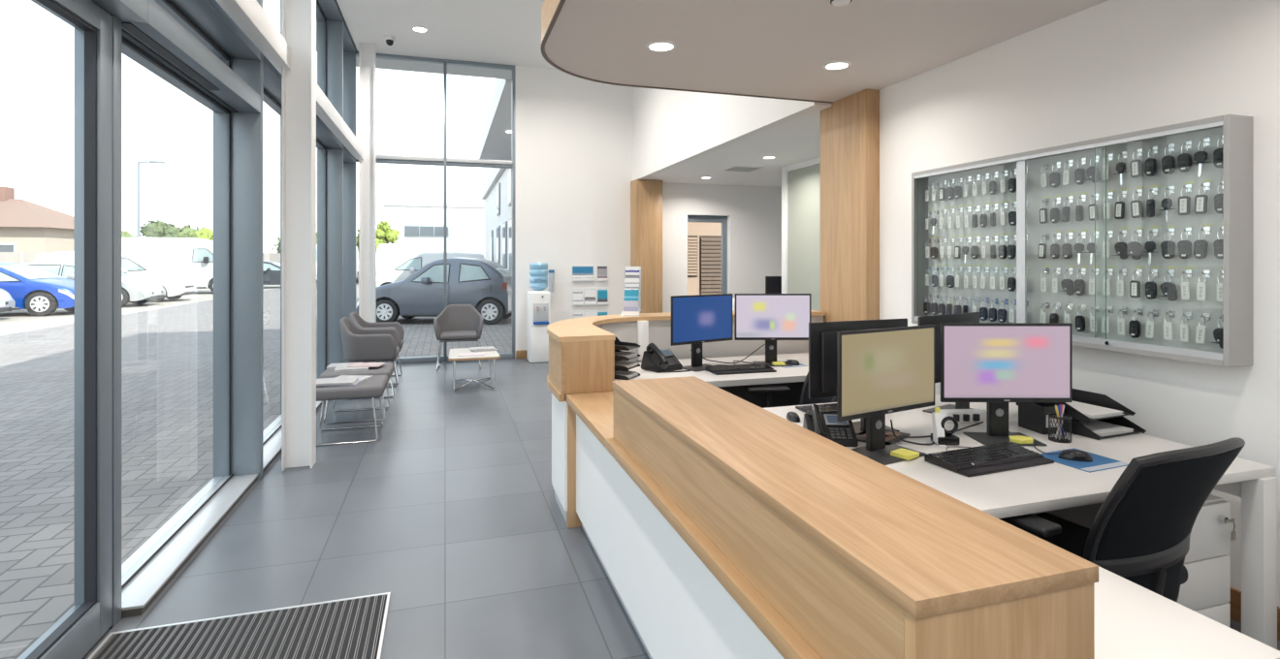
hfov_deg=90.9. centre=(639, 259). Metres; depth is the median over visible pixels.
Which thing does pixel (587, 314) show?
leaflet
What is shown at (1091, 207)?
key
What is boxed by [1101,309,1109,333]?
key
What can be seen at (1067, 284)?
key
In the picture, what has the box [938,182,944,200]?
key
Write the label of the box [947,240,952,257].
key
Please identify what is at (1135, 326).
key
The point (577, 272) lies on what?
leaflet
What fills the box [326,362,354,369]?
magazine
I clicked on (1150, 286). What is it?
key
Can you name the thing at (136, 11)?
window frame
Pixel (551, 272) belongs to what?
dispenser
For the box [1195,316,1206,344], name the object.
tag
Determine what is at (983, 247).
key
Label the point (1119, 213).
key
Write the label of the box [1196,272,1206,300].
key
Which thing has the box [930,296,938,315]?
key
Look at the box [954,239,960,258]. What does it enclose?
key
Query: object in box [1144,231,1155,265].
key
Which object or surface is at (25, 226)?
house
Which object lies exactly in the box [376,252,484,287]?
van
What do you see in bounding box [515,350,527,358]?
baseboard
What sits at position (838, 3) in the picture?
smoke detector
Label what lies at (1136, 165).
key
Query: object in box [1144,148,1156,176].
key
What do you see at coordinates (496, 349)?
magazine
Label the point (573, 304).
holder
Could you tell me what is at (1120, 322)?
key
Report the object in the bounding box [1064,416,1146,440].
tray
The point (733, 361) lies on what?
cable
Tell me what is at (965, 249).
key
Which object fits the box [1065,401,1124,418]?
paper stack
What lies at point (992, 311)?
key
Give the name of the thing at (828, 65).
diffuser
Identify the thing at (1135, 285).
key
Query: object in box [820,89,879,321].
column
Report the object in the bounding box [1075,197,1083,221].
key
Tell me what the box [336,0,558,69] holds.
ceiling
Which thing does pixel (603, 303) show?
holder
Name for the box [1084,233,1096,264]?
key
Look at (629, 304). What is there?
leaflet
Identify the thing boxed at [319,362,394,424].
upholstered stool
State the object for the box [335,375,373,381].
magazine
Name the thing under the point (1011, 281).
key
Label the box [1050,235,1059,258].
key
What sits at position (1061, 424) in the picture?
ballpoint pen
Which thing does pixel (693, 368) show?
cable
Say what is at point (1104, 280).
key
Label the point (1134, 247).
key
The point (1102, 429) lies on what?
paper stack
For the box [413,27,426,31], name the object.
diffuser
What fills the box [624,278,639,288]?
leaflet
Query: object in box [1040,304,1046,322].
key
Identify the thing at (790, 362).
computer mouse
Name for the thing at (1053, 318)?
key
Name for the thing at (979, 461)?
keyboard
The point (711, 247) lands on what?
shutter
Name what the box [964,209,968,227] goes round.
key
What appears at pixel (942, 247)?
key
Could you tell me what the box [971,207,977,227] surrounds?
key
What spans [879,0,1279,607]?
wall
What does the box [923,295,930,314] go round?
key
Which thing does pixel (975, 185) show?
key
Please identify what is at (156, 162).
lamp post
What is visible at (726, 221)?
door frame
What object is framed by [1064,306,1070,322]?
key
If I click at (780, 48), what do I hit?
ceiling
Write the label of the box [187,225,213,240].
tree
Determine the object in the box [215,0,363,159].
steel rail
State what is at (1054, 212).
key
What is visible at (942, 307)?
key
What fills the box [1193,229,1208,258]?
key
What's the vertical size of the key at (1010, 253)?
0.126 m
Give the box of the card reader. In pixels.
[930,407,959,446]
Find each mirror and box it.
[66,274,74,279]
[203,256,208,263]
[420,277,429,284]
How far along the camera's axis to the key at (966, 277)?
3.91 m
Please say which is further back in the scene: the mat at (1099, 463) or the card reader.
the card reader
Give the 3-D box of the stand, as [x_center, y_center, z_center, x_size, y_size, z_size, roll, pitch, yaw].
[-0.064,0.243,4.915,0.132,0.378,0.181,0,0,5]
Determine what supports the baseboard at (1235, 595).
attached to the wall at (1108, 68)
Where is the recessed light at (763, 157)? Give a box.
[761,156,776,159]
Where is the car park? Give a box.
[0,282,358,334]
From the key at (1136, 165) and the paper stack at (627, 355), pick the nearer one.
the key at (1136, 165)
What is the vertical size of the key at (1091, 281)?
0.118 m
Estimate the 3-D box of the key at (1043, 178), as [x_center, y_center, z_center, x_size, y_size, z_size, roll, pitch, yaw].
[2.184,-0.450,3.408,0.007,0.119,0.035,0,0,-17]
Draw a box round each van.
[33,251,195,302]
[121,237,213,292]
[316,244,358,283]
[376,243,415,275]
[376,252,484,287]
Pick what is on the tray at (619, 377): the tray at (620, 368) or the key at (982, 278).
the tray at (620, 368)
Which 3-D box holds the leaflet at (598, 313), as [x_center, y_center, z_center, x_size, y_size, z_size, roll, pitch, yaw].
[-0.593,0.937,9.958,0.155,0.240,0.029,0,0,-17]
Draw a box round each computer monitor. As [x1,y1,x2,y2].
[671,293,732,372]
[734,293,811,366]
[808,319,907,435]
[837,324,934,465]
[917,312,983,414]
[940,322,1072,446]
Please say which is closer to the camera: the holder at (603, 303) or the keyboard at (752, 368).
the keyboard at (752, 368)
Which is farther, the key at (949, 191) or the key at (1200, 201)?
the key at (949, 191)
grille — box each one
[0,307,11,312]
[148,294,164,299]
[182,290,194,295]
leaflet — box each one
[572,266,593,278]
[573,289,582,302]
[573,313,582,319]
[584,289,595,302]
[584,312,595,317]
[597,266,607,278]
[597,289,607,302]
[597,312,607,316]
[623,298,638,311]
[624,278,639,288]
[624,288,639,298]
[625,267,639,278]
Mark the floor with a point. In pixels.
(453, 512)
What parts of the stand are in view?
panel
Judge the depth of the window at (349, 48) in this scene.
8.84 m
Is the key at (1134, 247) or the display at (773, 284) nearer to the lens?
the key at (1134, 247)
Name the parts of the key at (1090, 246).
blade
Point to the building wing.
(495, 143)
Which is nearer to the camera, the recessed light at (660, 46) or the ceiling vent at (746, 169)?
the recessed light at (660, 46)
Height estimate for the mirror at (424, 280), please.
0.150 m
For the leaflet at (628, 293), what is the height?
0.120 m
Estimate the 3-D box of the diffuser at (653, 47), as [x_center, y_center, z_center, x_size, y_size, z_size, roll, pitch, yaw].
[0.129,-1.288,3.794,0.139,0.004,0.139,0,0,-17]
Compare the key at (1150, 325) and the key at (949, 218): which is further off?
the key at (949, 218)
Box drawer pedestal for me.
[1031,494,1235,628]
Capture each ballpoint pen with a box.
[1055,405,1063,439]
[1056,405,1064,439]
[1057,405,1060,437]
[1058,423,1061,440]
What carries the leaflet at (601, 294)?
in the holder at (603, 303)
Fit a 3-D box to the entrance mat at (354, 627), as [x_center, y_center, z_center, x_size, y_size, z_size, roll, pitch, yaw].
[-1.287,1.496,1.607,1.044,0.009,2.232,0,0,-17]
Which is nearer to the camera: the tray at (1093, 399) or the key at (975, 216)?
the tray at (1093, 399)
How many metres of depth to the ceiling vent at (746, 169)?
8.69 m
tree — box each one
[121,230,136,237]
[140,219,180,237]
[176,224,198,237]
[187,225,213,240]
[272,232,317,253]
[355,229,358,251]
[376,221,400,250]
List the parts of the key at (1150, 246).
blade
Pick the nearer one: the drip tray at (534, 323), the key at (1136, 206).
the key at (1136, 206)
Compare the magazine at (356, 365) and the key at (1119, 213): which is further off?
the magazine at (356, 365)
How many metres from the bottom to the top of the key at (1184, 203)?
0.124 m
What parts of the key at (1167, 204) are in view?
blade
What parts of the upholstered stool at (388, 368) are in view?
sled leg, seat, sled leg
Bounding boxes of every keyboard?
[704,363,776,375]
[795,403,837,414]
[924,442,1054,477]
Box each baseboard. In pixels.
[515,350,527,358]
[1228,587,1279,640]
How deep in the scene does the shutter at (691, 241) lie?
14.57 m
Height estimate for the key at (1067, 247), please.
0.126 m
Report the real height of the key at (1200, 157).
0.155 m
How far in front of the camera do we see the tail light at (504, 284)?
14.77 m
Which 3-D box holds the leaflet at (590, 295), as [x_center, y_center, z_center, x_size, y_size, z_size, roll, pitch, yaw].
[-0.784,0.587,9.899,0.170,0.240,0.029,0,0,-17]
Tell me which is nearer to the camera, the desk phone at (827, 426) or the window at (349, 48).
the desk phone at (827, 426)
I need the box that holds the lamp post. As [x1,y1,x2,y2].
[136,160,165,237]
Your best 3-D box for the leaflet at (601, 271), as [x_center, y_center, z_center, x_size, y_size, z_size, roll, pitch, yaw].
[-0.598,0.220,9.956,0.155,0.225,0.028,0,0,-17]
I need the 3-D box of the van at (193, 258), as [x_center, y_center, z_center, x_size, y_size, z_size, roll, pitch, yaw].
[-20.883,0.261,28.273,6.020,2.519,2.360,0,0,-17]
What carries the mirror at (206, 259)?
attached to the van at (193, 258)
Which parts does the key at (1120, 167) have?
blade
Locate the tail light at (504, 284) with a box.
[502,282,507,288]
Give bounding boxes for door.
[17,0,112,658]
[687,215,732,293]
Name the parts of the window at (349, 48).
head frame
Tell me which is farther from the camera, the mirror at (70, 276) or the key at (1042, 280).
the mirror at (70, 276)
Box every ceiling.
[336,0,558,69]
[544,0,1108,187]
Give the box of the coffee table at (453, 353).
[448,348,500,391]
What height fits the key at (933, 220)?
0.155 m
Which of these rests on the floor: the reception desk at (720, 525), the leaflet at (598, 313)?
the reception desk at (720, 525)
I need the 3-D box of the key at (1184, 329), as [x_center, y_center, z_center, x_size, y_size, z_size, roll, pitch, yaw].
[2.384,0.300,2.760,0.007,0.118,0.032,0,-1,-17]
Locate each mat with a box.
[87,592,390,658]
[781,363,808,367]
[1039,448,1128,473]
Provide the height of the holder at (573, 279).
0.245 m
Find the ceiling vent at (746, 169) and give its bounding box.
[720,165,764,172]
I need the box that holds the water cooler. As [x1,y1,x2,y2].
[527,262,550,362]
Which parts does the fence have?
panel, post, panel, panel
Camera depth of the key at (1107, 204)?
3.08 m
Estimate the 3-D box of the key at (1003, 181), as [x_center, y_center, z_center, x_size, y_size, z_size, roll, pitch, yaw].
[2.107,-0.450,3.658,0.007,0.119,0.036,0,0,-20]
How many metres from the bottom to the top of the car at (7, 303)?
1.488 m
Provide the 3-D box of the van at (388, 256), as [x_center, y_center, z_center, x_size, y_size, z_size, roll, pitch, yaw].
[-15.197,0.261,39.261,2.360,2.519,6.020,0,0,-15]
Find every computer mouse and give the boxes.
[785,359,799,365]
[786,412,799,422]
[1057,449,1092,462]
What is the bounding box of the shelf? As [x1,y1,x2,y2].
[565,391,613,447]
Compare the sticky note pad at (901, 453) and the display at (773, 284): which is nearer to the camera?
the sticky note pad at (901, 453)
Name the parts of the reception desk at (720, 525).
curved white panel, oak post, raised panel, panel, panel, raised panel, panel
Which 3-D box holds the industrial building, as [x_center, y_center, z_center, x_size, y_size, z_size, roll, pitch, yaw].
[-12.293,-1.285,54.815,17.300,5.630,16.200,0,0,-17]
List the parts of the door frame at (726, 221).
head frame, architrave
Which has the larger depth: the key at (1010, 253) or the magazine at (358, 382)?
the magazine at (358, 382)
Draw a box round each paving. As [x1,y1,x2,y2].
[0,286,377,658]
[395,316,511,357]
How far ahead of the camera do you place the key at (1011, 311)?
3.60 m
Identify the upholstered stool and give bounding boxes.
[316,375,388,446]
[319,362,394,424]
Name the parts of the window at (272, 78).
sill, frame, frame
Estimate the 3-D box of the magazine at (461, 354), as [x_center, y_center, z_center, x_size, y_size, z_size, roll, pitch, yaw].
[-1.976,1.114,7.406,0.290,0.008,0.211,0,0,-9]
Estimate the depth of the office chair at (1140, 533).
1.86 m
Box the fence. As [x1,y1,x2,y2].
[0,251,280,263]
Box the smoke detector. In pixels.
[829,0,852,6]
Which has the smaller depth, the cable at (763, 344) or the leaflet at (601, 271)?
the cable at (763, 344)
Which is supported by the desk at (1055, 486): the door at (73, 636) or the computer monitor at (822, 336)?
the computer monitor at (822, 336)
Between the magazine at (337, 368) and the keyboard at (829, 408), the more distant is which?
the magazine at (337, 368)
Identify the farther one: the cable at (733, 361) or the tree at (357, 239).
the tree at (357, 239)
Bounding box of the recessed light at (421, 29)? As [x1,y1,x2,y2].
[410,26,428,32]
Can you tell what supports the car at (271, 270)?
on the paving at (167, 354)
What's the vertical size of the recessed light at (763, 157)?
0.010 m
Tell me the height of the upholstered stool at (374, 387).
0.460 m
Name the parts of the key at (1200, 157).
blade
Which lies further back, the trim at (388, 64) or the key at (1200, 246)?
the trim at (388, 64)
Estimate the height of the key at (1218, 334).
0.128 m
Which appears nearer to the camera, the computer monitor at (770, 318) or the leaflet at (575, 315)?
the computer monitor at (770, 318)
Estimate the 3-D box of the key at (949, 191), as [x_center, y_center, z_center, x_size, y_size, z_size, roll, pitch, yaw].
[1.986,-0.447,4.039,0.023,0.126,0.047,0,0,-23]
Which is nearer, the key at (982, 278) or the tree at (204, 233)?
the key at (982, 278)
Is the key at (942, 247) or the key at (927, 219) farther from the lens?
the key at (927, 219)
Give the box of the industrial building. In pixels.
[383,201,484,256]
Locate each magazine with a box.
[316,377,344,383]
[316,378,357,385]
[318,379,363,386]
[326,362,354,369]
[334,366,368,372]
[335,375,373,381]
[347,362,385,367]
[457,352,484,356]
[469,346,495,351]
[472,349,498,351]
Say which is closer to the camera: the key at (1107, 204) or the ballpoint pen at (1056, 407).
the ballpoint pen at (1056, 407)
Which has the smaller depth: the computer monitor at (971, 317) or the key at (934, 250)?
the computer monitor at (971, 317)
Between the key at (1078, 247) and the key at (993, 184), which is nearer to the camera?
the key at (1078, 247)
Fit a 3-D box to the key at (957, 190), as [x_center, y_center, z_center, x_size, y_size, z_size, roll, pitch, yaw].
[2.004,-0.447,3.979,0.023,0.126,0.048,0,1,-31]
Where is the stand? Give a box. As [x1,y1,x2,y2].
[622,266,640,316]
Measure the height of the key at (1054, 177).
0.126 m
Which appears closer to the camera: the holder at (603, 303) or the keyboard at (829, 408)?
the keyboard at (829, 408)
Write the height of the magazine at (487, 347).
0.014 m
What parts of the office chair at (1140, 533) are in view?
seat, stem, frame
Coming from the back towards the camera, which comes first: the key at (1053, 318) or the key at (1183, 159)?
the key at (1053, 318)
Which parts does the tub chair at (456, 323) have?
sled leg, seat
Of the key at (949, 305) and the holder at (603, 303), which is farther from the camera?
the holder at (603, 303)
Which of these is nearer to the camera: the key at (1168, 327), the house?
the key at (1168, 327)
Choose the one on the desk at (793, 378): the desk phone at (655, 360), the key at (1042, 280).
the desk phone at (655, 360)
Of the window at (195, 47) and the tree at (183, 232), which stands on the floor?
the window at (195, 47)
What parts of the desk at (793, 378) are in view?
modesty panel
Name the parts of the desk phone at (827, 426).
display frame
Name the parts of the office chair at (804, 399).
arm post, frame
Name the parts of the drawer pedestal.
drawer, drawer, drawer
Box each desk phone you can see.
[640,343,682,373]
[802,404,858,447]
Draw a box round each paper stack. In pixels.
[614,352,638,358]
[614,360,638,368]
[614,370,638,378]
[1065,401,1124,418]
[1074,418,1133,437]
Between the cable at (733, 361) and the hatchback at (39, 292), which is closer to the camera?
the cable at (733, 361)
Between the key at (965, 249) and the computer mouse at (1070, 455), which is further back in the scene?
the key at (965, 249)
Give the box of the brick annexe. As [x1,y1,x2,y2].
[687,222,721,295]
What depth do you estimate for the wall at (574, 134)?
9.93 m
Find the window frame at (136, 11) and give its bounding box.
[91,0,147,629]
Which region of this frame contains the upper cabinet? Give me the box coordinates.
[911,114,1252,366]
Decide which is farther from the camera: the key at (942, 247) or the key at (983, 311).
the key at (942, 247)
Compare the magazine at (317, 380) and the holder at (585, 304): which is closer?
the magazine at (317, 380)
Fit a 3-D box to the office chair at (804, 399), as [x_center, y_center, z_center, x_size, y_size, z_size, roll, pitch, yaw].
[0.868,1.015,3.734,0.723,0.970,0.680,0,0,-2]
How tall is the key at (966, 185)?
0.119 m
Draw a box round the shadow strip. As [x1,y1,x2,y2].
[540,0,832,103]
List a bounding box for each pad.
[771,361,785,365]
[856,429,910,446]
[890,448,919,460]
[1008,435,1033,444]
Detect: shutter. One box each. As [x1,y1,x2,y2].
[687,237,697,275]
[701,237,721,294]
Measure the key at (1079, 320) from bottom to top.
0.126 m
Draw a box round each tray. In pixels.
[533,321,548,324]
[614,336,639,351]
[614,350,639,360]
[614,359,639,370]
[614,369,639,380]
[1015,388,1135,421]
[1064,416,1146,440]
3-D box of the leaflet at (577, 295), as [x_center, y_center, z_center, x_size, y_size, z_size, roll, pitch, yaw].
[-0.971,0.587,9.841,0.155,0.240,0.029,0,0,-17]
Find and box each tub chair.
[339,317,400,399]
[350,311,404,384]
[433,304,483,370]
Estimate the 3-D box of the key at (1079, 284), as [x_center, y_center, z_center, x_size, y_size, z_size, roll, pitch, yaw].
[2.241,0.118,3.215,0.023,0.126,0.048,0,-1,-16]
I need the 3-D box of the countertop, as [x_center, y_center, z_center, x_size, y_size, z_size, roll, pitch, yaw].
[0.909,1.135,1.503,0.515,0.730,0.735,0,0,-17]
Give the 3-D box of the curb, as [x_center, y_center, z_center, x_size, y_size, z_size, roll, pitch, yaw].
[-12.276,1.556,10.858,0.120,0.088,52.000,0,0,-17]
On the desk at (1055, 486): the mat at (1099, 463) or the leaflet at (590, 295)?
the mat at (1099, 463)
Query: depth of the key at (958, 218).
3.97 m
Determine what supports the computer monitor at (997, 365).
on the desk at (1055, 486)
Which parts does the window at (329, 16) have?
head frame, frame, head frame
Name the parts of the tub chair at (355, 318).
sled leg, sled leg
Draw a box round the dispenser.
[548,269,554,300]
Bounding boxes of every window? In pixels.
[121,0,262,618]
[262,0,281,473]
[316,0,343,410]
[343,18,355,362]
[355,49,515,363]
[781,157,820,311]
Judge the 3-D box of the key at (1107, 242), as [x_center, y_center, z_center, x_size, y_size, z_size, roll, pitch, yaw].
[2.283,-0.070,3.087,0.007,0.118,0.032,0,1,-20]
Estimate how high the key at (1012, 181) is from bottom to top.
0.126 m
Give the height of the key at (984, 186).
0.119 m
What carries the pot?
on the desk at (1055, 486)
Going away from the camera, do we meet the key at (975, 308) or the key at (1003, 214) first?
the key at (1003, 214)
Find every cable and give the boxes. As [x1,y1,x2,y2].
[662,368,694,372]
[690,344,765,363]
[715,360,753,365]
[885,421,983,438]
[890,419,934,445]
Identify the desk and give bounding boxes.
[546,310,1098,658]
[614,352,837,408]
[763,394,1277,649]
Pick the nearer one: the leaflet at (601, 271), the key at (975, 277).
the key at (975, 277)
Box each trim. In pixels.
[316,18,317,51]
[355,56,511,79]
[541,0,559,41]
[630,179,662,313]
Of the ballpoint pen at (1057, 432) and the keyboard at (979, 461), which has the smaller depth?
the keyboard at (979, 461)
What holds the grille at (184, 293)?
attached to the van at (176, 284)
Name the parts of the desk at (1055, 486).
rail, leg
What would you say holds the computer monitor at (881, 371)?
on the desk at (1055, 486)
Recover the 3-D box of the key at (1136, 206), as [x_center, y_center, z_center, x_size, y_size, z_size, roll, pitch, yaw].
[2.324,-0.258,2.950,0.014,0.124,0.048,0,0,-22]
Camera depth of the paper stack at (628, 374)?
4.06 m
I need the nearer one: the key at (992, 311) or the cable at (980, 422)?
the cable at (980, 422)
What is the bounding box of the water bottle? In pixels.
[529,262,547,290]
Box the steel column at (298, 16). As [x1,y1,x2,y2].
[281,0,316,471]
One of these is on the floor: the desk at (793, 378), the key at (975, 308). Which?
the desk at (793, 378)
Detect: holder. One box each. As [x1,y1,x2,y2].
[572,265,594,281]
[572,288,583,305]
[583,288,596,305]
[596,265,607,281]
[597,288,607,305]
[1018,402,1064,434]
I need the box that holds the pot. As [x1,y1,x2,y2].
[1048,413,1072,443]
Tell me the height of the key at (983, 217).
0.126 m
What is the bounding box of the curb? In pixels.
[0,288,278,336]
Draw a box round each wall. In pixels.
[515,65,781,351]
[632,87,827,180]
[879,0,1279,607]
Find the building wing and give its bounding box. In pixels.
[478,78,511,271]
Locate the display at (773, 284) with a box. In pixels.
[765,276,781,293]
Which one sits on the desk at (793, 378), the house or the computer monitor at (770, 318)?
the computer monitor at (770, 318)
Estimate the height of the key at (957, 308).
0.126 m
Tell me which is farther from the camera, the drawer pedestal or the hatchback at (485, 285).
the hatchback at (485, 285)
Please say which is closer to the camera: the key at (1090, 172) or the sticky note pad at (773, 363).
the key at (1090, 172)
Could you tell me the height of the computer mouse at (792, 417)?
0.034 m
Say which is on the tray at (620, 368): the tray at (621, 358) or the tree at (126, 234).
the tray at (621, 358)
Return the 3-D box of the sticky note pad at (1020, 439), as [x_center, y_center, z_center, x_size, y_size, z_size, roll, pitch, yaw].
[1.600,0.755,2.646,0.106,0.014,0.073,0,0,-7]
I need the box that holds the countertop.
[1094,566,1279,658]
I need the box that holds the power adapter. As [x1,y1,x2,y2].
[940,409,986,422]
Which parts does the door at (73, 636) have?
rail, rail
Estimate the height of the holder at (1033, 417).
0.140 m
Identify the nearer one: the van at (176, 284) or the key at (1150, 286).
the key at (1150, 286)
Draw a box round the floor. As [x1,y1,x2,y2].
[81,358,1279,658]
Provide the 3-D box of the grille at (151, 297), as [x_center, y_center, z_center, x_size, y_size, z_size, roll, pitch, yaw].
[-16.094,1.245,20.982,0.066,0.110,1.080,0,0,-17]
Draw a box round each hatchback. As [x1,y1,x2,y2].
[0,261,74,316]
[355,256,511,324]
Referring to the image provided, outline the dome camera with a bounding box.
[384,34,395,45]
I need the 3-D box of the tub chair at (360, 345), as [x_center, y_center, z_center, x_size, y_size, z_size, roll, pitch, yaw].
[-3.030,1.071,7.081,0.593,0.858,0.659,0,0,-17]
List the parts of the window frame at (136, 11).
door post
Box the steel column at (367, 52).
[358,41,376,322]
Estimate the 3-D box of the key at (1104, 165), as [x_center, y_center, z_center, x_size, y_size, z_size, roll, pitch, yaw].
[2.282,-0.450,3.091,0.007,0.119,0.036,0,0,-14]
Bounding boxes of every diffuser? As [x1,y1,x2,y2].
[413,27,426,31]
[649,43,672,50]
[826,63,847,68]
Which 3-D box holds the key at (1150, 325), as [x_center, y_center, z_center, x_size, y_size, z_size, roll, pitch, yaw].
[2.342,0.300,2.894,0.007,0.119,0.035,0,0,-22]
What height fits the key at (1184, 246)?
0.126 m
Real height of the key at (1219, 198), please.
0.126 m
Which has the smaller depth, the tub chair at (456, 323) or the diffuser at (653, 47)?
the diffuser at (653, 47)
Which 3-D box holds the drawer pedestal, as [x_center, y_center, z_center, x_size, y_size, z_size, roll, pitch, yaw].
[1.960,1.200,2.547,0.360,0.600,0.572,0,0,-17]
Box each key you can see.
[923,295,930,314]
[925,184,928,201]
[925,212,928,229]
[925,240,929,257]
[925,268,928,286]
[929,211,936,234]
[930,240,937,258]
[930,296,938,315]
[931,183,936,200]
[931,268,937,287]
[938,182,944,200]
[938,297,945,315]
[939,211,943,228]
[939,268,943,287]
[940,240,944,257]
[946,180,954,199]
[946,268,954,287]
[946,297,952,315]
[947,210,952,228]
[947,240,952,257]
[953,179,961,198]
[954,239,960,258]
[954,297,961,314]
[955,268,959,287]
[956,209,960,227]
[961,239,969,263]
[962,298,968,313]
[963,178,967,196]
[963,269,968,287]
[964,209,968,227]
[970,238,979,258]
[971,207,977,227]
[972,177,977,195]
[972,268,977,287]
[972,299,977,312]
[979,300,988,320]
[980,207,987,227]
[980,269,986,288]
[981,175,987,194]
[981,238,986,257]
[989,173,996,194]
[989,300,996,321]
[990,205,996,226]
[990,237,996,258]
[990,270,995,288]
[997,237,1006,258]
[997,301,1006,322]
[999,173,1005,192]
[999,204,1005,224]
[999,269,1005,289]
[1006,237,1016,258]
[1007,269,1016,291]
[1008,170,1016,192]
[1008,203,1016,225]
[1009,301,1015,322]
[1037,235,1046,258]
[1039,200,1047,223]
[1040,165,1047,188]
[1040,270,1047,291]
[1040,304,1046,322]
[1049,163,1059,188]
[1049,305,1058,322]
[1050,199,1059,223]
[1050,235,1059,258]
[1052,270,1058,292]
[1060,270,1074,295]
[1061,198,1070,222]
[1062,161,1069,185]
[1062,234,1072,258]
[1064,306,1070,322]
[1074,160,1085,185]
[1074,234,1084,264]
[1074,270,1085,295]
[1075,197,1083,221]
[1075,307,1085,331]
[1084,158,1101,183]
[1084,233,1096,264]
[1088,195,1098,221]
[1088,270,1094,294]
[1089,308,1097,331]
[1101,156,1109,180]
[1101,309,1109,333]
[1102,233,1109,257]
[1102,271,1110,295]
[1103,194,1110,219]
[1111,232,1129,259]
[1113,153,1128,185]
[1114,192,1124,219]
[1117,271,1123,296]
[1117,310,1125,334]
[1126,232,1144,259]
[1128,311,1140,338]
[1129,271,1140,298]
[1130,151,1141,177]
[1130,192,1142,218]
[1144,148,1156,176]
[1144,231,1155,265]
[1145,272,1156,299]
[1145,312,1154,338]
[1146,190,1154,217]
[1155,272,1178,301]
[1157,188,1175,223]
[1160,230,1175,258]
[1161,146,1175,174]
[1163,313,1172,340]
[1177,143,1191,172]
[1177,229,1191,258]
[1178,187,1190,215]
[1180,272,1189,299]
[1180,315,1188,342]
[1186,140,1210,177]
[1193,185,1208,214]
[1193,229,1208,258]
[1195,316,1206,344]
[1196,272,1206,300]
[1211,318,1223,349]
[1213,137,1223,167]
[1213,228,1223,258]
[1214,183,1223,213]
[1216,273,1223,301]
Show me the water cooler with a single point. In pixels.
(538, 300)
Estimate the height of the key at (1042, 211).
0.124 m
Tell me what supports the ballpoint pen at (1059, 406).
in the pot
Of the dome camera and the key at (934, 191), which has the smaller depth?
the key at (934, 191)
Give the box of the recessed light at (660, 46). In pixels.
[645,39,676,52]
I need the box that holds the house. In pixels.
[0,186,124,252]
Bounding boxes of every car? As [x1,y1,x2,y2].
[0,288,15,312]
[22,260,165,306]
[262,260,280,285]
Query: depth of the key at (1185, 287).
2.75 m
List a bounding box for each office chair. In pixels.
[745,372,837,408]
[998,437,1245,603]
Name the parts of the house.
pane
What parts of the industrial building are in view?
pane, pane, pane, roller door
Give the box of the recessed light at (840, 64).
[822,60,852,70]
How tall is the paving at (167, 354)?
0.120 m
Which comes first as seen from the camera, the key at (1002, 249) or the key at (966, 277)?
the key at (1002, 249)
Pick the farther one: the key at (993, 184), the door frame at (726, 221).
the door frame at (726, 221)
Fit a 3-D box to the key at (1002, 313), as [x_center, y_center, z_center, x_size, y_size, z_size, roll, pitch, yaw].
[2.103,0.304,3.660,0.023,0.126,0.048,0,0,-29]
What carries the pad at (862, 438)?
on the desk at (1055, 486)
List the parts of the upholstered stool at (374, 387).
sled leg, sled leg, seat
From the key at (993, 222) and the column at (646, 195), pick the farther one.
the column at (646, 195)
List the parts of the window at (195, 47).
frame, sill, frame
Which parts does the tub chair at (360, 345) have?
sled leg, sled leg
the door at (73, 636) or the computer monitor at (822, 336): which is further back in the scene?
the computer monitor at (822, 336)
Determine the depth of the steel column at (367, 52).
8.59 m
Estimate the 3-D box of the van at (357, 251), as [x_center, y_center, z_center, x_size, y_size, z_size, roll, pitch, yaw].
[-18.932,0.261,39.153,2.360,2.519,6.020,0,0,-15]
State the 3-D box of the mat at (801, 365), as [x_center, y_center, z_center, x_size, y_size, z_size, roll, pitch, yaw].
[1.081,0.758,4.542,0.200,0.003,0.160,0,0,-22]
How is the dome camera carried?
attached to the ceiling at (505, 32)
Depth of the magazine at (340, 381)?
5.22 m
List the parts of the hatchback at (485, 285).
sill trim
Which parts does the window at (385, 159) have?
head frame, frame, head frame, frame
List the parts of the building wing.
pane, pane, pane, pane, pane, pane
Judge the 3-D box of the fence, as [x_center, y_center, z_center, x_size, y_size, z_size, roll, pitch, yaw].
[-52.342,0.465,35.946,57.201,2.130,0.121,0,0,-25]
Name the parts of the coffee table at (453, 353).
leg, leg, leg, leg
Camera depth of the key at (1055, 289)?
3.34 m
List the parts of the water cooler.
panel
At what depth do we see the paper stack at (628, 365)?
4.06 m
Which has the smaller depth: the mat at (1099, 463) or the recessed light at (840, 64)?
the mat at (1099, 463)

